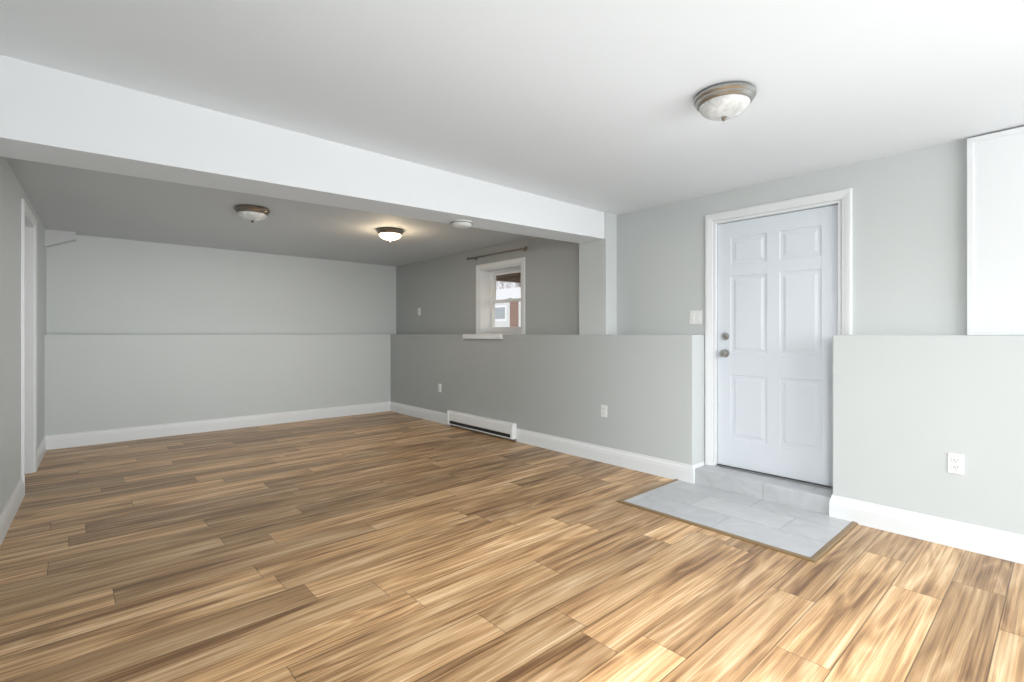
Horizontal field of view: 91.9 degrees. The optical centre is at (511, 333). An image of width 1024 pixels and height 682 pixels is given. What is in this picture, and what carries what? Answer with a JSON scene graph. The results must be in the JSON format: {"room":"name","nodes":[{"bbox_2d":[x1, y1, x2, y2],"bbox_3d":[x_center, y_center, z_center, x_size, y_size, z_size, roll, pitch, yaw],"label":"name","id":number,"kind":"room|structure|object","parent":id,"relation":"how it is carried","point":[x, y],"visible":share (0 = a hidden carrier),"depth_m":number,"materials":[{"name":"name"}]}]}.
{"room":"finished basement","nodes":[
{"label":"finished basement","id":0,"kind":"room"},
{"bbox_2d":[0,157,45,513],"bbox_3d":[-1.924,-0.045,1.494,0.512,2.550,10.590,0,0,-42],"label":"wall","id":1,"kind":"structure","parent":0,"point":[12,194],"depth_m":3.37,"materials":[{"name":"paint"}]},
{"bbox_2d":[0,477,23,545],"bbox_3d":[-1.184,1.155,0.706,0.306,0.150,7.830,0,0,-42],"label":"baseboard","id":2,"kind":"structure","parent":1,"relation":"attached to","point":[7,515],"depth_m":3.21,"materials":[{"name":"white paint"}]},
{"bbox_2d":[21,199,36,496],"bbox_3d":[-3.979,0.107,4.088,0.053,2.246,0.932,0,0,-42],"label":"trim","id":3,"kind":"structure","parent":1,"relation":"attached to","point":[25,208],"depth_m":3.74,"materials":[{"name":"white paint"}]},
{"bbox_2d":[25,214,33,473],"bbox_3d":[-4.033,0.140,4.041,0.156,2.180,0.800,0,0,-42],"label":"door","id":4,"kind":"structure","parent":1,"relation":"attached to","point":[29,347],"depth_m":4.36,"materials":[{"name":"white paint"}]},
{"bbox_2d":[37,436,47,468],"bbox_3d":[-4.592,1.155,4.828,0.053,0.150,0.981,0,0,-42],"label":"baseboard","id":5,"kind":"structure","parent":1,"relation":"attached to","point":[43,446],"depth_m":4.88,"materials":[{"name":"white paint"}]},
{"bbox_2d":[45,334,390,435],"bbox_3d":[-3.441,0.620,6.701,4.273,1.220,0.205,0,0,-42],"label":"wall","id":6,"kind":"structure","parent":0,"point":[102,382],"depth_m":6.17,"materials":[{"name":"paint"}]},
{"bbox_2d":[48,402,387,449],"bbox_3d":[-3.432,1.155,6.561,4.015,0.150,0.016,0,0,-42],"label":"baseboard","id":7,"kind":"structure","parent":6,"relation":"attached to","point":[69,440],"depth_m":6.17,"materials":[{"name":"white paint"}]},
{"bbox_2d":[46,235,395,334],"bbox_3d":[-4.005,-0.045,6.464,6.020,2.550,0.200,0,0,-42],"label":"wall","id":8,"kind":"structure","parent":0,"point":[95,285],"depth_m":6.37,"materials":[{"name":"paint"}]},
{"bbox_2d":[5,157,536,265],"bbox_3d":[-2.587,-1.240,4.873,6.020,0.260,4.660,0,0,-42],"label":"ceiling","id":9,"kind":"structure","parent":0,"point":[79,201],"depth_m":4.95,"materials":[{"name":"paint"}]},
{"bbox_2d":[45,229,75,247],"bbox_3d":[-4.931,-1.020,5.397,0.273,0.200,0.180,0,0,-42],"label":"ceiling soffit","id":10,"kind":"structure","parent":9,"relation":"attached to","point":[55,237],"depth_m":5.33,"materials":[{"name":"grey paint"}]},
{"bbox_2d":[234,204,269,222],"bbox_3d":[-2.297,-1.046,4.382,0.284,0.129,0.284,0,0,-42],"label":"flush-mount light","id":11,"kind":"object","parent":9,"relation":"attached to","point":[251,213],"visible":1,"depth_m":4.30,"materials":[{"name":"white glass"}]},
{"bbox_2d":[0,55,603,242],"bbox_3d":[-0.730,-1.020,3.555,4.401,0.400,0.320,0,0,-42],"label":"beam","id":12,"kind":"structure","parent":9,"relation":"attached to","point":[48,115],"depth_m":2.68,"materials":[{"name":"paint"}]},
{"bbox_2d":[450,220,471,227],"bbox_3d":[-0.398,-0.860,3.904,0.174,0.043,0.174,0,0,-42],"label":"smoke detector","id":13,"kind":"object","parent":12,"relation":"attached to","point":[461,223],"visible":1,"depth_m":3.85,"materials":[{"name":"white plastic"}]},
{"bbox_2d":[376,227,403,241],"bbox_3d":[-1.302,-1.046,5.295,0.284,0.129,0.284,0,0,-42],"label":"flush-mount light","id":14,"kind":"object","parent":9,"relation":"attached to","point":[389,233],"visible":1,"depth_m":5.21,"materials":[{"name":"white glass"}]},
{"bbox_2d":[0,411,1023,681],"bbox_3d":[-0.615,1.284,2.660,6.020,0.131,10.590,0,0,-42],"label":"floor","id":15,"kind":"structure","parent":0,"point":[384,547],"depth_m":2.49,"materials":[{"name":"laminate"}]},
{"bbox_2d":[695,465,832,514],"bbox_3d":[1.908,1.167,3.776,0.228,0.125,0.964,0,0,-42],"label":"step","id":16,"kind":"structure","parent":15,"relation":"on","point":[805,496],"depth_m":3.68,"materials":[{"name":"grey stone"}]},
{"bbox_2d":[0,0,1023,214],"bbox_3d":[0.935,-1.270,0.920,6.020,0.200,5.930,0,0,-42],"label":"ceiling","id":17,"kind":"structure","parent":0,"point":[589,104],"depth_m":2.24,"materials":[{"name":"paint"}]},
{"bbox_2d":[693,81,755,120],"bbox_3d":[1.039,-1.105,2.426,0.284,0.129,0.284,0,0,-42],"label":"flush-mount light","id":18,"kind":"object","parent":17,"relation":"attached to","point":[724,101],"visible":1,"depth_m":2.35,"materials":[{"name":"white glass"}]},
{"bbox_2d":[396,139,966,465],"bbox_3d":[1.509,-0.045,4.552,0.270,2.550,10.590,0,0,-42],"label":"wall","id":19,"kind":"structure","parent":0,"point":[909,242],"depth_m":4.01,"materials":[{"name":"paint"}]},
{"bbox_2d":[467,246,527,259],"bbox_3d":[-0.191,-0.995,6.185,0.093,0.044,1.166,0,0,-42],"label":"curtain rod","id":20,"kind":"object","parent":19,"relation":"attached to","point":[525,248],"visible":1,"depth_m":6.11,"materials":[{"name":"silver metal"}]},
{"bbox_2d":[476,257,524,333],"bbox_3d":[-0.074,-0.449,6.289,0.253,0.915,0.942,0,0,-42],"label":"window","id":21,"kind":"structure","parent":19,"relation":"in","point":[493,301],"depth_m":6.52,"materials":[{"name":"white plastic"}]},
{"bbox_2d":[690,310,701,323],"bbox_3d":[1.580,-0.140,4.260,0.012,0.116,0.116,0,0,-42],"label":"switch plate","id":22,"kind":"object","parent":19,"relation":"attached to","point":[695,317],"visible":1,"depth_m":4.25,"materials":[{"name":"white plastic"}]},
{"bbox_2d":[718,205,837,486],"bbox_3d":[2.009,0.089,3.819,0.109,2.006,0.878,0,0,-42],"label":"door","id":23,"kind":"structure","parent":19,"relation":"in","point":[777,302],"depth_m":3.79,"materials":[{"name":"white paint"}]},
{"bbox_2d":[705,188,851,489],"bbox_3d":[2.062,0.052,3.866,0.218,2.106,1.052,0,0,-42],"label":"door frame","id":24,"kind":"structure","parent":19,"relation":"attached to","point":[844,196],"depth_m":3.98,"materials":[{"name":"white paint"}]},
{"bbox_2d":[967,126,1023,334],"bbox_3d":[3.266,-0.575,2.341,0.042,1.167,1.650,0,0,-42],"label":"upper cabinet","id":25,"kind":"object","parent":19,"relation":"attached to","point":[995,233],"visible":0.96,"depth_m":2.85,"materials":[{"name":"white paint"}]},
{"bbox_2d":[391,334,1023,534],"bbox_3d":[1.395,0.620,4.323,0.215,1.220,9.800,0,0,-42],"label":"wall","id":26,"kind":"structure","parent":0,"point":[910,412],"depth_m":3.27,"materials":[{"name":"paint"}]},
{"bbox_2d":[388,401,449,424],"bbox_3d":[-1.373,1.155,7.257,0.016,0.150,1.635,0,0,-42],"label":"baseboard","id":27,"kind":"structure","parent":26,"relation":"attached to","point":[431,415],"depth_m":7.24,"materials":[{"name":"white paint"}]},
{"bbox_2d":[447,410,516,439],"bbox_3d":[-0.411,1.115,6.130,0.078,0.181,1.320,0,0,-42],"label":"baseboard heater","id":28,"kind":"object","parent":26,"relation":"attached to","point":[500,428],"visible":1,"depth_m":6.03,"materials":[{"name":"white metal"}]},
{"bbox_2d":[463,333,520,338],"bbox_3d":[-0.203,0.028,6.208,0.404,0.075,0.859,0,0,-42],"label":"window sill","id":29,"kind":"structure","parent":26,"relation":"on","point":[485,336],"depth_m":6.10,"materials":[{"name":"white paint"}]},
{"bbox_2d":[579,212,616,334],"bbox_3d":[0.860,-0.585,4.958,0.180,1.210,0.340,0,0,-42],"label":"pilaster","id":30,"kind":"object","parent":26,"relation":"on","point":[597,287],"visible":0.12,"depth_m":4.86,"materials":[{"name":"paint"}]},
{"bbox_2d":[601,405,606,416],"bbox_3d":[0.878,0.740,4.734,0.009,0.114,0.070,0,0,-42],"label":"electrical outlet","id":31,"kind":"object","parent":26,"relation":"attached to","point":[603,410],"visible":1,"depth_m":4.73,"materials":[{"name":"white plastic"}]},
{"bbox_2d":[516,428,695,482],"bbox_3d":[0.771,1.155,4.851,0.016,0.150,2.151,0,0,-42],"label":"baseboard","id":32,"kind":"structure","parent":26,"relation":"attached to","point":[669,469],"depth_m":4.65,"materials":[{"name":"white paint"}]},
{"bbox_2d":[829,494,1023,563],"bbox_3d":[3.339,1.155,1.968,0.016,0.150,3.636,0,0,-42],"label":"baseboard","id":33,"kind":"structure","parent":26,"relation":"attached to","point":[1004,545],"depth_m":2.92,"materials":[{"name":"white paint"}]},
{"bbox_2d":[948,453,963,474],"bbox_3d":[2.555,0.750,2.852,0.009,0.114,0.070,0,0,-42],"label":"electrical outlet","id":34,"kind":"object","parent":26,"relation":"attached to","point":[955,463],"visible":1,"depth_m":2.85,"materials":[{"name":"white plastic"}]},
{"bbox_2d":[624,480,850,556],"bbox_3d":[1.516,1.226,3.426,0.822,0.007,1.260,0,0,-42],"label":"floor","id":35,"kind":"structure","parent":0,"point":[806,532],"depth_m":3.33,"materials":[{"name":"grey tile"}]},
{"label":"outside","id":36,"kind":"structure","parent":0,"visible":0},
{"bbox_2d":[495,281,520,326],"bbox_3d":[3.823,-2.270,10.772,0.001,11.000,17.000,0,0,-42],"label":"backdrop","id":37,"kind":"structure","parent":36,"point":[504,287],"depth_m":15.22,"materials":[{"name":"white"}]},
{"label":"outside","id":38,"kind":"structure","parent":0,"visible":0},
{"bbox_2d":[496,272,520,282],"bbox_3d":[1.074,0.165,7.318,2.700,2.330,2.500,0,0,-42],"label":"joist","id":39,"kind":"object","parent":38,"point":[507,279],"depth_m":7.18,"materials":[{"name":"brown wood"}]}
]}

